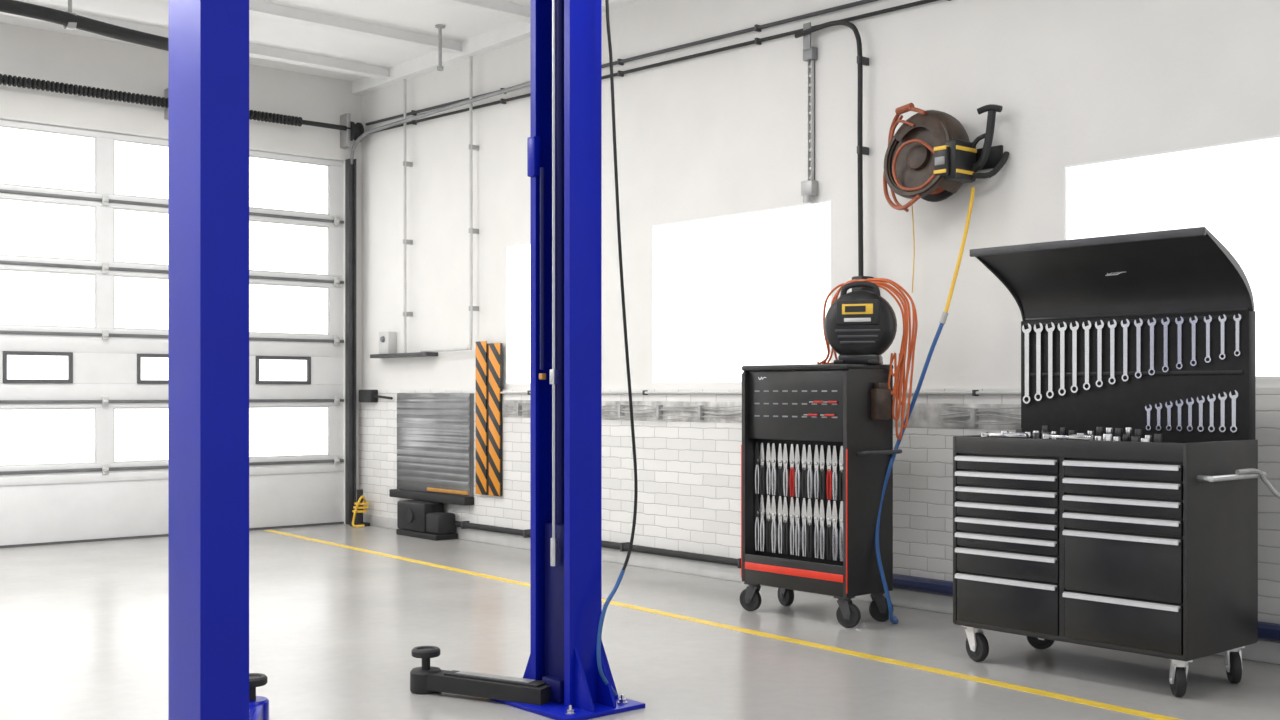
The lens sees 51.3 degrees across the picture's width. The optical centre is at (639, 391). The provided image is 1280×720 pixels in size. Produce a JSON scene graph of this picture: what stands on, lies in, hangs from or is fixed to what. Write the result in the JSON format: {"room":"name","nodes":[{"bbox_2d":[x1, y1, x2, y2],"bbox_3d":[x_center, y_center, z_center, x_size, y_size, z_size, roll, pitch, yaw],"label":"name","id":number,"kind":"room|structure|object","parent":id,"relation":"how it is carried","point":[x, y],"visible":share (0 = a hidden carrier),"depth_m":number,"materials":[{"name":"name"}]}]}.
{"room":"auto repair garage","nodes":[
{"label":"auto repair garage","id":0,"kind":"room"},
{"bbox_2d":[0,22,361,523],"bbox_3d":[-7.319,-0.850,8.906,12.450,4.200,0.250,0,0,-41],"label":"wall","id":1,"kind":"structure","parent":0,"point":[28,52],"depth_m":11.37,"materials":[{"name":"white paint"}]},
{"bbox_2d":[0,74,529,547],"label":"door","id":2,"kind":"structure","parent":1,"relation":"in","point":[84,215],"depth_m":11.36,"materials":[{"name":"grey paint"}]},
{"bbox_2d":[0,0,529,80],"bbox_3d":[-3.270,-3.025,4.210,12.500,0.150,12.650,0,0,-41],"label":"ceiling","id":3,"kind":"structure","parent":0,"point":[418,16],"depth_m":10.70,"materials":[{"name":"white paint"}]},
{"bbox_2d":[0,0,168,50],"bbox_3d":[-4.205,-2.790,9.855,2.623,0.322,0.153,0,0,-41],"label":"pipe","id":4,"kind":"object","parent":3,"relation":"hanging from","point":[69,20],"visible":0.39,"depth_m":9.85,"materials":[{"name":"black metal"}]},
{"bbox_2d":[0,5,389,79],"bbox_3d":[-6.891,-2.905,8.252,12.250,0.090,0.120,0,0,-41],"label":"trim","id":5,"kind":"structure","parent":3,"relation":"attached to","point":[255,50],"depth_m":11.52,"materials":[{"name":"white paint"}]},
{"bbox_2d":[249,0,461,53],"bbox_3d":[-6.111,-2.905,7.340,12.250,0.090,0.120,0,0,-41],"label":"ceiling beam","id":6,"kind":"structure","parent":3,"relation":"attached to","point":[256,8],"depth_m":10.56,"materials":[{"name":"white paint"}]},
{"bbox_2d":[435,24,444,70],"bbox_3d":[-1.608,-2.770,10.729,0.080,0.360,0.078,0,0,-41],"label":"pipe","id":7,"kind":"object","parent":3,"relation":"hanging from","point":[440,27],"visible":1,"depth_m":10.72,"materials":[{"name":"grey metal"}]},
{"bbox_2d":[428,0,529,22],"bbox_3d":[-5.331,-2.905,6.428,12.250,0.090,0.120,0,0,-41],"label":"ceiling beam","id":8,"kind":"structure","parent":3,"relation":"attached to","point":[501,8],"depth_m":10.02,"materials":[{"name":"white paint"}]},
{"bbox_2d":[0,524,1279,719],"bbox_3d":[-2.296,1.310,3.070,12.500,0.120,15.650,0,0,-41],"label":"floor","id":9,"kind":"structure","parent":0,"point":[334,631],"depth_m":6.45,"materials":[{"name":"concrete"}]},
{"bbox_2d":[169,0,268,719],"bbox_3d":[-1.474,-0.600,4.527,0.485,3.700,1.057,0,0,-20],"label":"lift post","id":10,"kind":"object","parent":9,"relation":"on","point":[210,678],"visible":1,"depth_m":4.21,"materials":[{"name":"blue metal"}]},
{"bbox_2d":[350,489,369,526],"bbox_3d":[-2.602,1.080,12.405,0.179,0.340,0.217,0,0,-21],"label":"coil","id":11,"kind":"object","parent":9,"relation":"on","point":[360,508],"visible":1,"depth_m":12.39,"materials":[{"name":"yellow plastic"}]},
{"bbox_2d":[396,500,457,540],"bbox_3d":[-1.848,1.101,11.507,0.233,0.298,0.660,0,0,-41],"label":"compressor","id":12,"kind":"object","parent":9,"relation":"on","point":[428,520],"visible":1,"depth_m":11.39,"materials":[{"name":"black metal"}]},
{"bbox_2d":[410,0,644,719],"bbox_3d":[-0.482,-0.600,5.426,0.570,3.700,0.886,0,0,-41],"label":"lift post","id":13,"kind":"object","parent":9,"relation":"on","point":[561,680],"visible":1,"depth_m":5.29,"materials":[{"name":"blue metal"}]},
{"bbox_2d":[596,0,637,695],"bbox_3d":[-0.109,-0.462,5.288,0.207,3.336,0.080,0,0,-41],"label":"air hose","id":14,"kind":"object","parent":13,"relation":"hanging from","point":[599,634],"visible":1,"depth_m":5.26,"materials":[{"name":"black rubber"}]},
{"bbox_2d":[264,530,1181,719],"bbox_3d":[-0.262,1.249,8.032,0.068,0.002,10.162,0,0,-38],"label":"floor line","id":15,"kind":"object","parent":9,"relation":"on","point":[902,663],"depth_m":6.44,"materials":[{"name":"yellow paint"}]},
{"bbox_2d":[740,364,901,627],"bbox_3d":[1.002,0.550,7.411,0.408,1.400,0.917,0,0,-41],"label":"tool cart","id":16,"kind":"object","parent":9,"relation":"on","point":[775,398],"visible":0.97,"depth_m":7.19,"materials":[{"name":"black metal"}]},
{"bbox_2d":[755,494,759,550],"bbox_3d":[0.671,0.745,7.612,0.017,0.322,0.040,0,0,-41],"label":"pliers","id":17,"kind":"object","parent":16,"relation":"hanging from","point":[757,500],"visible":1,"depth_m":7.61,"materials":[{"name":"metal"}]},
{"bbox_2d":[755,443,759,493],"bbox_3d":[0.671,0.435,7.612,0.017,0.291,0.039,0,0,-41],"label":"pliers","id":18,"kind":"object","parent":16,"relation":"hanging from","point":[757,449],"visible":1,"depth_m":7.61,"materials":[{"name":"metal"}]},
{"bbox_2d":[759,495,765,551],"bbox_3d":[0.695,0.745,7.574,0.017,0.322,0.040,0,0,-41],"label":"pliers","id":19,"kind":"object","parent":16,"relation":"hanging from","point":[762,510],"visible":1,"depth_m":7.57,"materials":[{"name":"metal"}]},
{"bbox_2d":[760,443,765,493],"bbox_3d":[0.695,0.435,7.574,0.017,0.291,0.039,0,0,-41],"label":"pliers","id":20,"kind":"object","parent":16,"relation":"hanging from","point":[762,449],"visible":1,"depth_m":7.57,"materials":[{"name":"metal"}]},
{"bbox_2d":[766,495,771,551],"bbox_3d":[0.729,0.745,7.543,0.017,0.322,0.040,0,0,-41],"label":"pliers","id":21,"kind":"object","parent":16,"relation":"hanging from","point":[769,502],"visible":1,"depth_m":7.54,"materials":[{"name":"metal"}]},
{"bbox_2d":[766,443,771,494],"bbox_3d":[0.729,0.435,7.543,0.017,0.291,0.039,0,0,-41],"label":"pliers","id":22,"kind":"object","parent":16,"relation":"hanging from","point":[769,450],"visible":1,"depth_m":7.54,"materials":[{"name":"metal"}]},
{"bbox_2d":[771,443,776,494],"bbox_3d":[0.754,0.435,7.505,0.017,0.291,0.039,0,0,-41],"label":"pliers","id":23,"kind":"object","parent":16,"relation":"hanging from","point":[774,449],"visible":1,"depth_m":7.50,"materials":[{"name":"metal"}]},
{"bbox_2d":[771,496,777,552],"bbox_3d":[0.754,0.745,7.505,0.017,0.322,0.040,0,0,-41],"label":"pliers","id":24,"kind":"object","parent":16,"relation":"hanging from","point":[774,511],"visible":1,"depth_m":7.50,"materials":[{"name":"metal"}]},
{"bbox_2d":[778,496,782,553],"bbox_3d":[0.788,0.745,7.475,0.017,0.322,0.040,0,0,-41],"label":"pliers","id":25,"kind":"object","parent":16,"relation":"hanging from","point":[780,503],"visible":1,"depth_m":7.47,"materials":[{"name":"metal"}]},
{"bbox_2d":[778,443,782,495],"bbox_3d":[0.788,0.435,7.475,0.017,0.291,0.039,0,0,-41],"label":"pliers","id":26,"kind":"object","parent":16,"relation":"hanging from","point":[780,450],"visible":1,"depth_m":7.47,"materials":[{"name":"metal"}]},
{"bbox_2d":[783,497,788,554],"bbox_3d":[0.813,0.745,7.437,0.017,0.322,0.040,0,0,-41],"label":"pliers","id":27,"kind":"object","parent":16,"relation":"hanging from","point":[786,504],"visible":1,"depth_m":7.43,"materials":[{"name":"metal"}]},
{"bbox_2d":[783,444,788,495],"bbox_3d":[0.813,0.435,7.437,0.017,0.291,0.039,0,0,-41],"label":"pliers","id":28,"kind":"object","parent":16,"relation":"hanging from","point":[785,452],"visible":1,"depth_m":7.43,"materials":[{"name":"metal"}]},
{"bbox_2d":[789,497,794,554],"bbox_3d":[0.847,0.745,7.406,0.017,0.322,0.040,0,0,-41],"label":"pliers","id":29,"kind":"object","parent":16,"relation":"hanging from","point":[792,502],"visible":1,"depth_m":7.40,"materials":[{"name":"metal"}]},
{"bbox_2d":[789,444,794,496],"bbox_3d":[0.847,0.435,7.406,0.017,0.291,0.039,0,0,-41],"label":"pliers","id":30,"kind":"object","parent":16,"relation":"hanging from","point":[792,450],"visible":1,"depth_m":7.40,"materials":[{"name":"metal"}]},
{"bbox_2d":[745,554,842,596],"bbox_3d":[0.870,1.002,7.335,0.094,0.164,0.740,0,0,-41],"label":"drawer","id":31,"kind":"object","parent":16,"relation":"on","point":[800,573],"depth_m":7.30,"materials":[{"name":"black paint"}]},
{"bbox_2d":[795,497,800,555],"bbox_3d":[0.872,0.745,7.368,0.017,0.322,0.040,0,0,-41],"label":"pliers","id":32,"kind":"object","parent":16,"relation":"hanging from","point":[797,505],"visible":1,"depth_m":7.36,"materials":[{"name":"metal"}]},
{"bbox_2d":[795,444,800,496],"bbox_3d":[0.872,0.435,7.368,0.017,0.291,0.039,0,0,-41],"label":"pliers","id":33,"kind":"object","parent":16,"relation":"hanging from","point":[797,452],"visible":1,"depth_m":7.36,"materials":[{"name":"metal"}]},
{"bbox_2d":[801,498,807,556],"bbox_3d":[0.906,0.745,7.337,0.017,0.322,0.040,0,0,-41],"label":"pliers","id":34,"kind":"object","parent":16,"relation":"hanging from","point":[804,504],"visible":1,"depth_m":7.33,"materials":[{"name":"metal"}]},
{"bbox_2d":[802,444,807,497],"bbox_3d":[0.906,0.435,7.337,0.017,0.291,0.039,0,0,-41],"label":"pliers","id":35,"kind":"object","parent":16,"relation":"hanging from","point":[804,451],"visible":1,"depth_m":7.33,"materials":[{"name":"metal"}]},
{"bbox_2d":[807,498,813,557],"bbox_3d":[0.930,0.745,7.299,0.017,0.322,0.040,0,0,-41],"label":"pliers","id":36,"kind":"object","parent":16,"relation":"hanging from","point":[810,514],"visible":1,"depth_m":7.29,"materials":[{"name":"black rubber"}]},
{"bbox_2d":[807,445,813,497],"bbox_3d":[0.930,0.435,7.299,0.017,0.291,0.039,0,0,-41],"label":"pliers","id":37,"kind":"object","parent":16,"relation":"hanging from","point":[810,460],"visible":1,"depth_m":7.29,"materials":[{"name":"metal"}]},
{"bbox_2d":[814,499,819,557],"bbox_3d":[0.964,0.745,7.269,0.017,0.322,0.040,0,0,-41],"label":"pliers","id":38,"kind":"object","parent":16,"relation":"hanging from","point":[817,505],"visible":1,"depth_m":7.26,"materials":[{"name":"metal"}]},
{"bbox_2d":[814,445,819,498],"bbox_3d":[0.964,0.435,7.269,0.017,0.291,0.039,0,0,-41],"label":"pliers","id":39,"kind":"object","parent":16,"relation":"hanging from","point":[817,451],"visible":1,"depth_m":7.26,"materials":[{"name":"metal"}]},
{"bbox_2d":[819,499,825,558],"bbox_3d":[0.989,0.745,7.230,0.017,0.322,0.040,0,0,-41],"label":"pliers","id":40,"kind":"object","parent":16,"relation":"hanging from","point":[822,514],"visible":1,"depth_m":7.22,"materials":[{"name":"metal"}]},
{"bbox_2d":[819,445,825,498],"bbox_3d":[0.989,0.435,7.230,0.017,0.291,0.039,0,0,-41],"label":"pliers","id":41,"kind":"object","parent":16,"relation":"hanging from","point":[822,460],"visible":1,"depth_m":7.22,"materials":[{"name":"silver metal"}]},
{"bbox_2d":[826,500,832,559],"bbox_3d":[1.023,0.745,7.200,0.017,0.322,0.040,0,0,-41],"label":"pliers","id":42,"kind":"object","parent":16,"relation":"hanging from","point":[829,505],"visible":1,"depth_m":7.20,"materials":[{"name":"black rubber"}]},
{"bbox_2d":[826,445,832,499],"bbox_3d":[1.023,0.435,7.200,0.017,0.291,0.039,0,0,-41],"label":"pliers","id":43,"kind":"object","parent":16,"relation":"hanging from","point":[829,450],"visible":1,"depth_m":7.20,"materials":[{"name":"red rubber"}]},
{"bbox_2d":[832,501,838,560],"bbox_3d":[1.048,0.745,7.162,0.017,0.322,0.040,0,0,-41],"label":"pliers","id":44,"kind":"object","parent":16,"relation":"hanging from","point":[835,515],"visible":1,"depth_m":7.15,"materials":[{"name":"metal"}]},
{"bbox_2d":[832,446,838,499],"bbox_3d":[1.048,0.435,7.162,0.017,0.291,0.039,0,0,-41],"label":"pliers","id":45,"kind":"object","parent":16,"relation":"hanging from","point":[835,460],"visible":1,"depth_m":7.15,"materials":[{"name":"metal"}]},
{"bbox_2d":[839,501,842,560],"bbox_3d":[1.082,0.745,7.131,0.017,0.322,0.040,0,0,-41],"label":"pliers","id":46,"kind":"object","parent":16,"relation":"hanging from","point":[841,503],"visible":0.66,"depth_m":7.13,"materials":[{"name":"metal"}]},
{"bbox_2d":[839,446,842,500],"bbox_3d":[1.082,0.435,7.131,0.017,0.291,0.039,0,0,-41],"label":"pliers","id":47,"kind":"object","parent":16,"relation":"hanging from","point":[841,448],"visible":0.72,"depth_m":7.13,"materials":[{"name":"silver metal"}]},
{"bbox_2d":[824,281,896,363],"bbox_3d":[1.190,-0.375,7.206,0.392,0.450,0.206,0,0,18],"label":"air compressor","id":48,"kind":"object","parent":16,"relation":"on","point":[860,326],"visible":0.99,"depth_m":7.13,"materials":[{"name":"black paint"}]},
{"bbox_2d":[817,278,917,439],"bbox_3d":[1.217,-0.180,7.280,0.562,0.880,0.209,0,0,38],"label":"extension cord","id":49,"kind":"object","parent":48,"relation":"hanging from","point":[900,379],"visible":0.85,"depth_m":7.20,"materials":[{"name":"orange rubber"}]},
{"bbox_2d":[953,227,1266,696],"bbox_3d":[2.079,0.287,5.953,0.642,1.925,1.214,0,0,-41],"label":"tool chest","id":50,"kind":"object","parent":9,"relation":"on","point":[1144,548],"visible":1,"depth_m":5.80,"materials":[{"name":"black paint"}]},
{"bbox_2d":[980,432,1027,437],"bbox_3d":[1.644,0.194,6.025,0.044,0.023,0.242,0,0,-41],"label":"ratchet","id":51,"kind":"object","parent":50,"relation":"on","point":[982,434],"visible":1,"depth_m":6.00,"materials":[{"name":"silver metal"}]},
{"bbox_2d":[1022,323,1031,403],"bbox_3d":[1.896,-0.140,6.528,0.011,0.394,0.052,0,0,-41],"label":"wrench","id":52,"kind":"object","parent":50,"relation":"hanging from","point":[1027,332],"visible":1,"depth_m":6.52,"materials":[{"name":"silver metal"}]},
{"bbox_2d":[1034,323,1043,400],"bbox_3d":[1.938,-0.147,6.479,0.011,0.381,0.051,0,0,-41],"label":"wrench","id":53,"kind":"object","parent":50,"relation":"hanging from","point":[1038,331],"visible":1,"depth_m":6.48,"materials":[{"name":"silver metal"}]},
{"bbox_2d":[1046,322,1055,397],"bbox_3d":[1.980,-0.154,6.430,0.011,0.368,0.050,0,0,-41],"label":"wrench","id":54,"kind":"object","parent":50,"relation":"hanging from","point":[1051,330],"visible":1,"depth_m":6.43,"materials":[{"name":"silver metal"}]},
{"bbox_2d":[1058,321,1067,395],"bbox_3d":[2.023,-0.160,6.380,0.011,0.354,0.049,0,0,-41],"label":"wrench","id":55,"kind":"object","parent":50,"relation":"hanging from","point":[1062,330],"visible":1,"depth_m":6.38,"materials":[{"name":"silver metal"}]},
{"bbox_2d":[1042,434,1092,439],"bbox_3d":[1.851,0.194,5.780,0.044,0.023,0.242,0,0,-38],"label":"ratchet","id":56,"kind":"object","parent":50,"relation":"on","point":[1044,436],"visible":1,"depth_m":5.75,"materials":[{"name":"metal"}]},
{"bbox_2d":[1070,321,1079,392],"bbox_3d":[2.065,-0.167,6.331,0.010,0.341,0.048,0,0,-41],"label":"wrench","id":57,"kind":"object","parent":50,"relation":"hanging from","point":[1074,329],"visible":1,"depth_m":6.33,"materials":[{"name":"silver metal"}]},
{"bbox_2d":[1082,320,1091,389],"bbox_3d":[2.107,-0.173,6.282,0.010,0.328,0.047,0,0,-41],"label":"wrench","id":58,"kind":"object","parent":50,"relation":"hanging from","point":[1086,328],"visible":1,"depth_m":6.28,"materials":[{"name":"silver metal"}]},
{"bbox_2d":[1095,320,1104,386],"bbox_3d":[2.150,-0.180,6.232,0.010,0.315,0.046,0,0,-41],"label":"wrench","id":59,"kind":"object","parent":50,"relation":"hanging from","point":[1100,327],"visible":1,"depth_m":6.23,"materials":[{"name":"silver metal"}]},
{"bbox_2d":[1108,319,1117,383],"bbox_3d":[2.192,-0.187,6.183,0.010,0.302,0.044,0,0,-41],"label":"wrench","id":60,"kind":"object","parent":50,"relation":"hanging from","point":[1112,327],"visible":1,"depth_m":6.18,"materials":[{"name":"silver metal"}]},
{"bbox_2d":[1121,319,1129,380],"bbox_3d":[2.234,-0.193,6.134,0.010,0.289,0.043,0,0,-41],"label":"wrench","id":61,"kind":"object","parent":50,"relation":"hanging from","point":[1125,326],"visible":1,"depth_m":6.13,"materials":[{"name":"silver metal"}]},
{"bbox_2d":[1134,318,1143,377],"bbox_3d":[2.277,-0.200,6.084,0.010,0.276,0.042,0,0,-41],"label":"wrench","id":62,"kind":"object","parent":50,"relation":"hanging from","point":[1139,325],"visible":1,"depth_m":6.08,"materials":[{"name":"silver metal"}]},
{"bbox_2d":[1148,317,1156,374],"bbox_3d":[2.319,-0.206,6.035,0.009,0.262,0.041,0,0,-41],"label":"wrench","id":63,"kind":"object","parent":50,"relation":"hanging from","point":[1152,325],"visible":1,"depth_m":6.03,"materials":[{"name":"silver metal"}]},
{"bbox_2d":[1161,317,1170,371],"bbox_3d":[2.361,-0.213,5.986,0.009,0.249,0.040,0,0,-41],"label":"wrench","id":64,"kind":"object","parent":50,"relation":"hanging from","point":[1167,323],"visible":1,"depth_m":5.98,"materials":[{"name":"silver metal"}]},
{"bbox_2d":[1165,401,1172,430],"bbox_3d":[2.374,0.107,5.979,0.008,0.135,0.035,0,0,-41],"label":"wrench","id":65,"kind":"object","parent":50,"relation":"hanging from","point":[1169,407],"visible":1,"depth_m":5.98,"materials":[{"name":"silver metal"}]},
{"bbox_2d":[1175,316,1183,368],"bbox_3d":[2.404,-0.220,5.936,0.009,0.236,0.039,0,0,-41],"label":"wrench","id":66,"kind":"object","parent":50,"relation":"hanging from","point":[1181,322],"visible":1,"depth_m":5.93,"materials":[{"name":"silver metal"}]},
{"bbox_2d":[1176,399,1183,430],"bbox_3d":[2.406,0.103,5.942,0.008,0.143,0.036,0,0,-41],"label":"wrench","id":67,"kind":"object","parent":50,"relation":"hanging from","point":[1181,404],"visible":1,"depth_m":5.94,"materials":[{"name":"silver metal"}]},
{"bbox_2d":[1186,397,1194,430],"bbox_3d":[2.438,0.099,5.905,0.008,0.151,0.036,0,0,-41],"label":"wrench","id":68,"kind":"object","parent":50,"relation":"hanging from","point":[1189,404],"visible":1,"depth_m":5.90,"materials":[{"name":"silver metal"}]},
{"bbox_2d":[1189,316,1197,365],"bbox_3d":[2.446,-0.226,5.887,0.009,0.223,0.038,0,0,-41],"label":"wrench","id":69,"kind":"object","parent":50,"relation":"hanging from","point":[1193,322],"visible":1,"depth_m":5.88,"materials":[{"name":"silver metal"}]},
{"bbox_2d":[1197,396,1205,431],"bbox_3d":[2.469,0.095,5.868,0.008,0.159,0.037,0,0,-41],"label":"wrench","id":70,"kind":"object","parent":50,"relation":"hanging from","point":[1200,402],"visible":1,"depth_m":5.86,"materials":[{"name":"silver metal"}]},
{"bbox_2d":[1204,315,1212,362],"bbox_3d":[2.488,-0.233,5.838,0.009,0.210,0.037,0,0,-41],"label":"wrench","id":71,"kind":"object","parent":50,"relation":"hanging from","point":[1206,321],"visible":1,"depth_m":5.83,"materials":[{"name":"silver metal"}]},
{"bbox_2d":[1207,394,1216,431],"bbox_3d":[2.501,0.091,5.830,0.008,0.167,0.038,0,0,-41],"label":"wrench","id":72,"kind":"object","parent":50,"relation":"hanging from","point":[1214,398],"visible":1,"depth_m":5.83,"materials":[{"name":"silver metal"}]},
{"bbox_2d":[1218,314,1226,359],"bbox_3d":[2.530,-0.239,5.788,0.008,0.196,0.035,0,0,-41],"label":"wrench","id":73,"kind":"object","parent":50,"relation":"hanging from","point":[1222,321],"visible":1,"depth_m":5.79,"materials":[{"name":"silver metal"}]},
{"bbox_2d":[1218,392,1227,431],"bbox_3d":[2.533,0.087,5.793,0.008,0.175,0.039,0,0,-41],"label":"wrench","id":74,"kind":"object","parent":50,"relation":"hanging from","point":[1225,397],"visible":1,"depth_m":5.79,"materials":[{"name":"silver metal"}]},
{"bbox_2d":[1229,390,1238,431],"bbox_3d":[2.565,0.083,5.756,0.008,0.183,0.040,0,0,-41],"label":"wrench","id":75,"kind":"object","parent":50,"relation":"hanging from","point":[1233,397],"visible":1,"depth_m":5.75,"materials":[{"name":"silver metal"}]},
{"bbox_2d":[1233,314,1241,355],"bbox_3d":[2.573,-0.246,5.739,0.008,0.183,0.034,0,0,-41],"label":"wrench","id":76,"kind":"object","parent":50,"relation":"hanging from","point":[1237,320],"visible":1,"depth_m":5.74,"materials":[{"name":"silver metal"}]},
{"bbox_2d":[1235,469,1279,498],"bbox_3d":[2.836,0.377,5.668,0.832,0.169,0.078,0,0,-21],"label":"handle","id":77,"kind":"object","parent":50,"relation":"attached to","point":[1264,479],"visible":1,"depth_m":5.60,"materials":[{"name":"grey metal"}]},
{"bbox_2d":[362,0,1279,389],"bbox_3d":[2.357,-0.850,7.015,0.200,4.200,15.600,0,0,-41],"label":"wall","id":78,"kind":"structure","parent":0,"point":[1073,81],"depth_m":8.23,"materials":[{"name":"white paint"}]},
{"bbox_2d":[359,390,392,401],"bbox_3d":[-2.409,0.038,12.327,0.080,0.103,0.610,0,0,-41],"label":"switch","id":79,"kind":"object","parent":78,"relation":"attached to","point":[364,395],"visible":1,"depth_m":12.38,"materials":[{"name":"black plastic"}]},
{"bbox_2d":[370,331,437,357],"bbox_3d":[-2.135,-0.433,12.015,0.130,0.240,0.980,0,0,-41],"label":"switch box","id":80,"kind":"object","parent":78,"relation":"attached to","point":[387,340],"visible":1,"depth_m":12.18,"materials":[{"name":"grey paint"}]},
{"bbox_2d":[370,352,437,357],"bbox_3d":[-2.135,-0.331,12.015,0.130,0.035,0.980,0,0,-41],"label":"shelf","id":81,"kind":"object","parent":78,"relation":"attached to","point":[381,354],"depth_m":11.92,"materials":[{"name":"grey metal"}]},
{"bbox_2d":[403,79,412,352],"bbox_3d":[-2.089,-1.579,11.989,0.092,2.462,0.026,0,0,-41],"label":"riser pipe","id":82,"kind":"object","parent":78,"relation":"attached to","point":[405,163],"visible":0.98,"depth_m":11.96,"materials":[{"name":"white metal"}]},
{"bbox_2d":[389,393,473,505],"bbox_3d":[-1.831,0.480,11.636,0.100,0.940,1.245,0,0,-41],"label":"metal panel","id":83,"kind":"object","parent":78,"relation":"attached to","point":[435,431],"visible":1,"depth_m":11.56,"materials":[{"name":"grey metal"}]},
{"bbox_2d":[420,56,478,351],"bbox_3d":[-1.645,-1.579,11.470,0.092,2.462,0.806,0,0,-41],"label":"supply pipe","id":84,"kind":"object","parent":78,"relation":"attached to","point":[472,147],"visible":1,"depth_m":11.15,"materials":[{"name":"white metal"}]},
{"bbox_2d":[476,341,502,495],"bbox_3d":[-1.244,0.215,10.995,0.040,1.270,0.347,0,0,-41],"label":"board","id":85,"kind":"object","parent":78,"relation":"attached to","point":[489,357],"visible":1,"depth_m":10.99,"materials":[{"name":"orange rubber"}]},
{"bbox_2d":[352,0,637,95],"bbox_3d":[1.333,-2.890,7.981,0.100,0.120,12.400,0,0,-41],"label":"trim","id":86,"kind":"structure","parent":78,"relation":"attached to","point":[517,31],"depth_m":11.31,"materials":[{"name":"white paint"}]},
{"bbox_2d":[506,243,529,384],"bbox_3d":[-0.705,-0.625,10.482,0.049,1.130,1.150,0,0,-41],"label":"window","id":87,"kind":"structure","parent":78,"relation":"in","point":[517,256],"depth_m":10.77,"materials":[{"name":"white paint"}]},
{"bbox_2d":[454,521,740,567],"bbox_3d":[-0.228,1.120,9.804,0.103,0.064,4.200,0,0,-41],"label":"pipe","id":88,"kind":"object","parent":78,"relation":"attached to","point":[624,546],"visible":0.7,"depth_m":9.48,"materials":[{"name":"black metal"}]},
{"bbox_2d":[365,0,878,125],"bbox_3d":[0.589,-2.378,8.891,0.047,0.328,9.751,0,0,-41],"label":"conduit","id":89,"kind":"object","parent":78,"relation":"attached to","point":[757,28],"visible":0.81,"depth_m":9.05,"materials":[{"name":"grey metal"}]},
{"bbox_2d":[502,403,741,421],"bbox_3d":[-0.002,0.140,9.537,0.042,0.123,3.401,0,0,-41],"label":"cable bundle","id":90,"kind":"object","parent":78,"relation":"attached to","point":[659,410],"visible":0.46,"depth_m":9.36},
{"bbox_2d":[370,0,950,133],"bbox_3d":[0.589,-2.293,8.891,0.046,0.326,9.751,0,0,-41],"label":"conduit","id":91,"kind":"object","parent":78,"relation":"attached to","point":[757,41],"visible":0.91,"depth_m":9.08,"materials":[{"name":"black metal"}]},
{"bbox_2d":[652,200,830,383],"bbox_3d":[0.653,-0.625,8.893,0.049,1.130,1.690,0,0,-41],"label":"window","id":92,"kind":"structure","parent":78,"relation":"in","point":[730,292],"depth_m":8.85,"materials":[{"name":"white glass"}]},
{"bbox_2d":[500,390,1020,395],"bbox_3d":[0.599,0.005,8.867,0.063,0.034,5.300,0,0,-41],"label":"wall rail","id":93,"kind":"object","parent":78,"relation":"attached to","point":[644,392],"visible":0.6,"depth_m":8.87,"materials":[{"name":"grey metal"}]},
{"bbox_2d":[502,400,1020,429],"bbox_3d":[0.584,0.135,8.886,0.005,0.140,5.350,0,0,-41],"label":"trim","id":94,"kind":"structure","parent":78,"relation":"attached to","point":[923,415],"depth_m":7.82,"materials":[{"name":"paint"}]},
{"bbox_2d":[801,22,817,203],"bbox_3d":[1.054,-1.739,8.323,0.079,1.124,0.090,0,0,-41],"label":"strut","id":95,"kind":"object","parent":78,"relation":"attached to","point":[809,188],"visible":1,"depth_m":8.32,"materials":[{"name":"grey paint"}]},
{"bbox_2d":[359,388,1279,641],"bbox_3d":[2.335,0.565,6.864,0.030,1.170,15.400,0,0,-41],"label":"brick wall","id":96,"kind":"structure","parent":78,"relation":"attached to","point":[689,473],"depth_m":9.10,"materials":[{"name":"white brick"}]},
{"bbox_2d":[363,513,1279,663],"bbox_3d":[2.327,1.200,6.857,0.050,0.100,15.400,0,0,-41],"label":"baseboard","id":97,"kind":"structure","parent":78,"relation":"attached to","point":[1267,651],"depth_m":9.05,"materials":[{"name":"grey paint"}]},
{"bbox_2d":[794,20,873,291],"bbox_3d":[1.176,-1.402,8.153,0.114,1.723,0.571,0,0,-41],"label":"pipe","id":98,"kind":"object","parent":78,"relation":"attached to","point":[861,150],"visible":0.94,"depth_m":7.95,"materials":[{"name":"black metal"}]},
{"bbox_2d":[883,103,1008,211],"bbox_3d":[1.645,-1.309,7.431,0.340,0.614,0.757,0,0,-41],"label":"hose reel","id":99,"kind":"object","parent":78,"relation":"attached to","point":[931,154],"visible":1,"depth_m":7.33,"materials":[{"name":"brown metal"}]},
{"bbox_2d":[875,187,974,623],"bbox_3d":[1.527,0.065,7.266,0.594,2.371,0.215,0,0,-22],"label":"hose","id":100,"kind":"object","parent":99,"relation":"hanging from","point":[893,619],"visible":0.98,"depth_m":7.22,"materials":[{"name":"blue rubber"}]},
{"bbox_2d":[894,110,969,192],"bbox_3d":[1.624,-1.333,7.436,0.288,0.479,0.453,0,0,-41],"label":"drum","id":101,"kind":"object","parent":99,"relation":"attached to","point":[932,147],"depth_m":7.33,"materials":[{"name":"brown metal"}]},
{"bbox_2d":[940,406,1020,425],"bbox_3d":[1.990,0.134,7.207,0.042,0.112,0.871,0,0,-41],"label":"cable bundle","id":102,"kind":"object","parent":78,"relation":"attached to","point":[973,412],"visible":0.56,"depth_m":7.35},
{"bbox_2d":[893,574,1279,641],"bbox_3d":[2.268,1.100,6.872,0.119,0.096,3.100,0,0,-41],"label":"pipe","id":103,"kind":"object","parent":78,"relation":"attached to","point":[1266,631],"visible":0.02,"depth_m":7.50,"materials":[{"name":"metal"}]},
{"bbox_2d":[1064,135,1279,378],"bbox_3d":[2.859,-0.625,6.313,0.049,1.130,1.880,0,0,-41],"label":"window","id":104,"kind":"structure","parent":78,"relation":"in","point":[1231,190],"depth_m":6.42,"materials":[{"name":"white paint"}]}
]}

